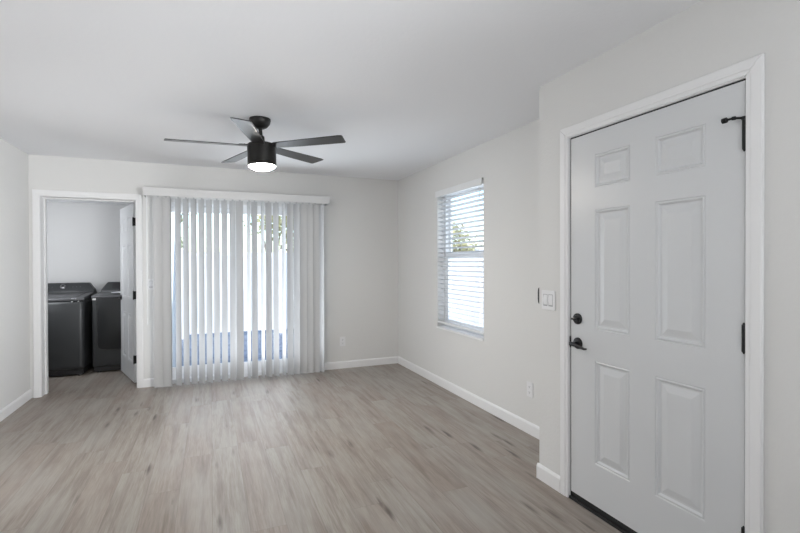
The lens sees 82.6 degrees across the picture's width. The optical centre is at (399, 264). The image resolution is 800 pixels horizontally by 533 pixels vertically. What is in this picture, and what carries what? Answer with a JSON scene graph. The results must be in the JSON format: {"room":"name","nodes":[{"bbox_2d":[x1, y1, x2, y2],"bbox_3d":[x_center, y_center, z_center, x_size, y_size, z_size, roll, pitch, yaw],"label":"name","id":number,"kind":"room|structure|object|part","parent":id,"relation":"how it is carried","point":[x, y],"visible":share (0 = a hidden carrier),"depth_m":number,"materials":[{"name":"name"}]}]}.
{"room":"empty living room","nodes":[
{"label":"empty living room","id":0,"kind":"room"},
{"bbox_2d":[0,138,29,409],"bbox_3d":[-2.009,0.143,0.265,0.150,2.443,9.231,0,0,-23],"label":"wall","id":1,"kind":"structure","parent":0,"point":[14,183],"depth_m":4.20,"materials":[{"name":"white paint"}]},
{"bbox_2d":[0,389,31,421],"bbox_3d":[-1.930,1.318,0.304,0.013,0.092,9.231,0,0,-23],"label":"baseboard","id":2,"kind":"structure","parent":1,"relation":"attached to","point":[14,405],"depth_m":4.18,"materials":[{"name":"white paint"}]},
{"bbox_2d":[47,201,127,292],"bbox_3d":[-4.089,0.109,6.293,1.880,2.443,0.100,0,0,-23],"label":"wall","id":3,"kind":"structure","parent":0,"point":[83,239],"depth_m":6.16,"materials":[{"name":"grey paint"}]},
{"bbox_2d":[47,199,132,204],"bbox_3d":[-3.785,-0.970,5.548,1.680,0.278,1.499,0,0,-23],"label":"ceiling","id":4,"kind":"structure","parent":0,"point":[49,200],"depth_m":6.02,"materials":[{"name":"white paint"}]},
{"bbox_2d":[171,212,175,366],"bbox_3d":[-2.960,0.108,5.897,0.100,2.443,1.499,0,0,-23],"label":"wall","id":5,"kind":"structure","parent":0,"point":[172,213],"depth_m":5.54,"materials":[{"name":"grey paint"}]},
{"bbox_2d":[28,154,397,397],"bbox_3d":[-2.119,0.109,5.326,4.774,2.443,0.200,0,0,-23],"label":"wall","id":6,"kind":"structure","parent":0,"point":[361,214],"depth_m":5.74,"materials":[{"name":"white paint"}]},
{"bbox_2d":[32,189,143,397],"bbox_3d":[-3.273,0.290,4.840,0.968,2.095,0.214,0,0,-23],"label":"door frame","id":7,"kind":"structure","parent":6,"relation":"attached to","point":[39,197],"depth_m":4.69,"materials":[{"name":"white paint"}]},
{"bbox_2d":[118,203,136,382],"bbox_3d":[-3.217,0.319,5.371,0.075,2.005,0.798,-1,1,-41],"label":"door","id":8,"kind":"structure","parent":6,"relation":"in","point":[128,213],"depth_m":5.32,"materials":[{"name":"white paint"}]},
{"bbox_2d":[143,378,153,387],"bbox_3d":[-2.725,1.289,4.965,0.134,0.092,0.013,0,0,-23],"label":"baseboard","id":9,"kind":"structure","parent":6,"relation":"attached to","point":[149,382],"depth_m":4.95,"materials":[{"name":"white paint"}]},
{"bbox_2d":[148,279,153,289],"bbox_3d":[-2.717,0.215,4.965,0.070,0.116,0.009,0,0,-23],"label":"light switch","id":10,"kind":"object","parent":6,"relation":"attached to","point":[150,281],"visible":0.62,"depth_m":4.96,"materials":[{"name":"white plastic"}]},
{"bbox_2d":[171,202,287,383],"bbox_3d":[-1.921,0.315,5.381,1.600,2.030,0.132,0,0,-23],"label":"door","id":11,"kind":"structure","parent":6,"relation":"in","point":[172,203],"depth_m":5.35,"materials":[{"name":"white glass"}]},
{"bbox_3d":[-2.274,0.314,5.270,0.793,1.945,0.038,0,0,-23],"label":"fixed panel","id":12,"kind":"part","parent":11,"relation":"part of","materials":[{"name":"clear glass"}]},
{"bbox_3d":[-1.577,0.310,5.513,0.793,1.945,0.038,0,0,-23],"label":"sliding panel","id":13,"kind":"part","parent":11,"relation":"part of","materials":[{"name":"clear glass"}]},
{"bbox_2d":[143,187,328,387],"bbox_3d":[-1.808,0.248,5.235,1.983,2.132,0.206,0,0,-23],"label":"vertical blind","id":14,"kind":"object","parent":6,"relation":"attached to","point":[305,222],"visible":1,"depth_m":5.18,"materials":[{"name":"white plastic"}]},
{"bbox_2d":[340,337,344,345],"bbox_3d":[-0.732,0.980,5.795,0.072,0.118,0.008,0,0,-23],"label":"wall outlet","id":15,"kind":"object","parent":6,"relation":"attached to","point":[342,339],"visible":1,"depth_m":5.79,"materials":[{"name":"white plastic"}]},
{"bbox_2d":[324,356,397,369],"bbox_3d":[-0.570,1.276,5.861,1.194,0.092,0.013,0,0,-23],"label":"baseboard","id":16,"kind":"structure","parent":6,"relation":"attached to","point":[384,360],"depth_m":5.88,"materials":[{"name":"white paint"}]},
{"bbox_2d":[0,363,621,532],"bbox_3d":[-0.616,1.400,1.728,4.774,0.100,11.250,0,0,-23],"label":"floor","id":17,"kind":"structure","parent":0,"point":[387,448],"depth_m":3.14,"materials":[{"name":"grey laminate"}]},
{"bbox_2d":[48,282,96,376],"bbox_3d":[-4.225,0.788,5.615,0.694,1.095,0.674,0,0,-23],"label":"washing machine","id":18,"kind":"object","parent":17,"relation":"on","point":[69,304],"visible":0.7,"depth_m":5.41,"materials":[{"name":"grey metal"}]},
{"bbox_3d":[-4.202,0.372,5.554,0.540,0.035,0.458,0,0,-23],"label":"lid","id":19,"kind":"part","parent":18,"relation":"part of","materials":[{"name":"grey"}]},
{"bbox_2d":[91,282,120,371],"bbox_3d":[-3.564,0.783,5.978,0.694,1.095,0.682,0,0,-23],"label":"dryer","id":20,"kind":"object","parent":17,"relation":"on","point":[106,305],"visible":0.44,"depth_m":5.61,"materials":[{"name":"grey metal"}]},
{"bbox_3d":[-3.441,0.727,5.682,0.570,0.640,0.026,0,0,-23],"label":"door","id":21,"kind":"part","parent":20,"relation":"part of","materials":[{"name":"black metal"}]},
{"bbox_2d":[569,495,629,532],"bbox_3d":[1.212,1.334,2.209,0.142,0.016,0.929,0,0,-23],"label":"threshold","id":22,"kind":"object","parent":17,"relation":"on","point":[613,524],"visible":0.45,"depth_m":2.41,"materials":[{"name":"black metal"}]},
{"bbox_2d":[0,0,701,179],"bbox_3d":[-0.132,-1.187,0.659,5.074,0.200,13.730,0,0,-23],"label":"ceiling","id":23,"kind":"structure","parent":0,"point":[409,87],"depth_m":2.58,"materials":[{"name":"white paint"}]},
{"bbox_2d":[164,116,345,170],"bbox_3d":[-1.094,-0.906,3.431,1.230,0.392,1.281,0,0,-23],"label":"ceiling fan","id":24,"kind":"object","parent":23,"relation":"hanging from","point":[260,154],"visible":1,"depth_m":3.37,"materials":[{"name":"black metal"}]},
{"bbox_3d":[-1.391,-0.882,3.298,0.577,0.006,0.130,-2,9,-24],"label":"blade","id":25,"kind":"part","parent":24,"relation":"part of","materials":[{"name":"black"}]},
{"bbox_3d":[-1.300,-0.888,3.727,0.130,0.006,0.577,-14,9,-41],"label":"blade","id":26,"kind":"part","parent":24,"relation":"part of","materials":[{"name":"black"}]},
{"bbox_3d":[-1.011,-0.893,3.078,0.130,0.006,0.577,7,-1,-6],"label":"blade","id":27,"kind":"part","parent":24,"relation":"part of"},
{"bbox_3d":[-1.045,-0.733,3.451,0.198,0.045,0.198,0,0,-23],"label":"light globe","id":28,"kind":"part","parent":24,"relation":"part of","materials":[{"name":"white glass"}]},
{"bbox_3d":[-0.864,-0.903,3.773,0.130,0.006,0.577,-12,-5,30],"label":"blade","id":29,"kind":"part","parent":24,"relation":"part of","materials":[{"name":"black"}]},
{"bbox_3d":[-0.685,-0.906,3.372,0.577,0.006,0.130,-2,-9,12],"label":"blade","id":30,"kind":"part","parent":24,"relation":"part of","materials":[{"name":"black"}]},
{"bbox_2d":[398,119,538,425],"bbox_3d":[0.719,0.106,4.508,0.160,2.443,3.490,0,0,-23],"label":"wall","id":31,"kind":"structure","parent":0,"point":[497,369],"depth_m":4.10,"materials":[{"name":"white paint"}]},
{"bbox_2d":[437,326,483,340],"bbox_3d":[0.626,0.693,4.627,0.097,0.020,0.924,0,0,-23],"label":"window sill","id":32,"kind":"structure","parent":31,"relation":"attached to","point":[457,331],"depth_m":4.57,"materials":[{"name":"white paint"}]},
{"bbox_2d":[444,185,483,335],"bbox_3d":[0.701,-0.056,4.654,0.070,1.485,0.924,0,0,-23],"label":"window","id":33,"kind":"structure","parent":31,"relation":"in","point":[446,300],"depth_m":5.01,"materials":[{"name":"white plastic"}]},
{"bbox_2d":[435,178,483,333],"bbox_3d":[0.603,-0.078,4.616,0.074,1.442,0.926,0,0,-23],"label":"horizontal blind","id":34,"kind":"object","parent":33,"relation":"attached to","point":[477,182],"visible":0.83,"depth_m":4.56,"materials":[{"name":"white plastic"}]},
{"bbox_3d":[0.492,-0.064,4.907,0.055,1.380,0.002,0,0,-23],"label":"ladder cord","id":35,"kind":"part","parent":34,"relation":"part of","materials":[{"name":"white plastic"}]},
{"bbox_3d":[0.614,0.631,4.621,0.050,0.024,0.908,0,0,-23],"label":"rail","id":36,"kind":"part","parent":34,"relation":"part of","materials":[{"name":"white plastic"}]},
{"bbox_3d":[0.733,-0.061,4.327,0.055,1.380,0.002,0,0,-23],"label":"ladder cord","id":37,"kind":"part","parent":34,"relation":"part of","materials":[{"name":"white fabric"}]},
{"bbox_3d":[0.690,0.262,4.651,0.038,0.760,0.834,0,0,-23],"label":"sash","id":38,"kind":"part","parent":33,"relation":"part of","materials":[{"name":"white plastic"}]},
{"bbox_3d":[0.718,-0.413,4.658,0.022,0.680,0.834,0,0,-23],"label":"sash","id":39,"kind":"part","parent":33,"relation":"part of","materials":[{"name":"white plastic"}]},
{"bbox_2d":[398,356,538,438],"bbox_3d":[0.614,1.282,4.552,0.013,0.092,3.340,0,0,-23],"label":"baseboard","id":40,"kind":"structure","parent":31,"relation":"attached to","point":[522,424],"depth_m":4.25,"materials":[{"name":"white paint"}]},
{"bbox_2d":[527,381,532,397],"bbox_3d":[1.020,0.983,3.577,0.008,0.118,0.072,0,0,-23],"label":"wall outlet","id":41,"kind":"object","parent":31,"relation":"attached to","point":[529,384],"visible":1,"depth_m":3.57,"materials":[{"name":"white plastic"}]},
{"bbox_2d":[539,0,799,532],"bbox_3d":[2.195,0.131,0.204,0.419,2.443,5.891,0,0,-23],"label":"wall","id":42,"kind":"structure","parent":0,"point":[708,36],"depth_m":1.76,"materials":[{"name":"white paint"}]},
{"bbox_2d":[536,463,559,492],"bbox_3d":[1.096,1.292,2.846,0.432,0.092,0.207,0,0,-23],"label":"baseboard","id":43,"kind":"structure","parent":42,"relation":"attached to","point":[544,474],"depth_m":2.76,"materials":[{"name":"white paint"}]},
{"bbox_2d":[542,290,554,310],"bbox_3d":[0.900,0.217,2.763,0.009,0.118,0.116,0,0,-23],"label":"light switch","id":44,"kind":"object","parent":42,"relation":"attached to","point":[548,297],"visible":1,"depth_m":2.76,"materials":[{"name":"white plastic"}]},
{"bbox_2d":[569,80,745,532],"bbox_3d":[1.148,0.307,2.172,0.102,2.034,0.933,0,0,-23],"label":"door","id":45,"kind":"structure","parent":42,"relation":"in","point":[657,342],"depth_m":2.07,"materials":[{"name":"white paint"}]},
{"bbox_3d":[0.995,0.441,2.548,0.013,0.064,0.064,0,0,-23],"label":"lever handle","id":46,"kind":"part","parent":45,"relation":"part of","materials":[{"name":"black metal"}]},
{"bbox_3d":[0.988,0.445,2.492,0.050,0.030,0.123,0,0,-23],"label":"lever","id":47,"kind":"part","parent":45,"relation":"part of","materials":[{"name":"black metal"}]},
{"bbox_2d":[571,79,745,494],"bbox_3d":[1.174,0.303,2.187,0.038,2.043,0.928,0,0,-23],"label":"weatherstrip","id":48,"kind":"structure","parent":42,"relation":"attached to","point":[743,79],"depth_m":2.06,"materials":[{"name":"black rubber"}]},
{"bbox_2d":[560,53,764,532],"bbox_3d":[1.207,0.279,2.201,0.154,2.125,1.059,0,0,-23],"label":"door frame","id":49,"kind":"structure","parent":42,"relation":"attached to","point":[752,69],"depth_m":1.73,"materials":[{"name":"white paint"}]},
{"label":"outside","id":50,"kind":"structure","parent":0,"visible":0},
{"bbox_2d":[182,277,293,365],"bbox_3d":[-4.794,1.497,11.553,80.000,0.200,65.000,0,0,-23],"label":"ground","id":51,"kind":"structure","parent":50,"point":[259,331],"depth_m":7.86,"materials":[{"name":"grey concrete"}]},
{"bbox_2d":[181,213,197,247],"bbox_3d":[-5.932,-0.265,11.488,1.889,3.374,2.035,0,0,-23],"label":"tree","id":52,"kind":"object","parent":51,"relation":"on","point":[182,213],"visible":0.02,"depth_m":11.40,"materials":[{"name":"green plant"}]},
{"bbox_2d":[181,248,293,338],"bbox_3d":[-3.558,0.549,8.866,8.770,1.725,0.140,0,0,-23],"label":"fence","id":53,"kind":"object","parent":51,"relation":"on","point":[280,251],"visible":0.1,"depth_m":9.04,"materials":[{"name":"white plastic"}]},
{"bbox_3d":[-4.126,0.580,8.630,0.120,1.670,0.120,0,0,-23],"label":"post","id":54,"kind":"part","parent":53,"relation":"part of","materials":[{"name":"white plastic"}]},
{"bbox_3d":[-3.528,-0.193,8.875,8.700,0.088,0.044,0,0,-23],"label":"rail","id":55,"kind":"part","parent":53,"relation":"part of","materials":[{"name":"white plastic"}]},
{"bbox_3d":[-3.524,1.286,8.885,8.700,0.090,0.044,0,0,-23],"label":"rail","id":56,"kind":"part","parent":53,"relation":"part of","materials":[{"name":"white plastic"}]},
{"bbox_3d":[-2.418,0.570,9.341,0.120,1.670,0.120,0,0,-23],"label":"post","id":57,"kind":"part","parent":53,"relation":"part of","materials":[{"name":"white plastic"}]},
{"bbox_2d":[243,215,286,251],"bbox_3d":[-3.131,-0.344,11.808,1.903,3.506,2.058,0,0,-23],"label":"tree","id":58,"kind":"object","parent":51,"relation":"on","point":[258,216],"visible":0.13,"depth_m":11.72,"materials":[{"name":"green plant"}]},
{"bbox_2d":[452,221,481,251],"bbox_3d":[1.418,0.062,12.530,1.593,2.643,1.350,0,0,-23],"label":"tree","id":59,"kind":"object","parent":51,"relation":"on","point":[456,226],"visible":0.18,"depth_m":12.40,"materials":[{"name":"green plant"}]},
{"bbox_2d":[452,247,483,326],"bbox_3d":[2.074,0.546,6.741,0.140,1.725,7.990,0,0,-23],"label":"fence","id":60,"kind":"object","parent":51,"relation":"on","point":[456,297],"visible":0.06,"depth_m":8.59,"materials":[{"name":"white plastic"}]},
{"bbox_3d":[1.450,0.565,8.241,0.120,1.670,0.120,0,0,-23],"label":"post","id":61,"kind":"part","parent":60,"relation":"part of","materials":[{"name":"white plastic"}]}
]}

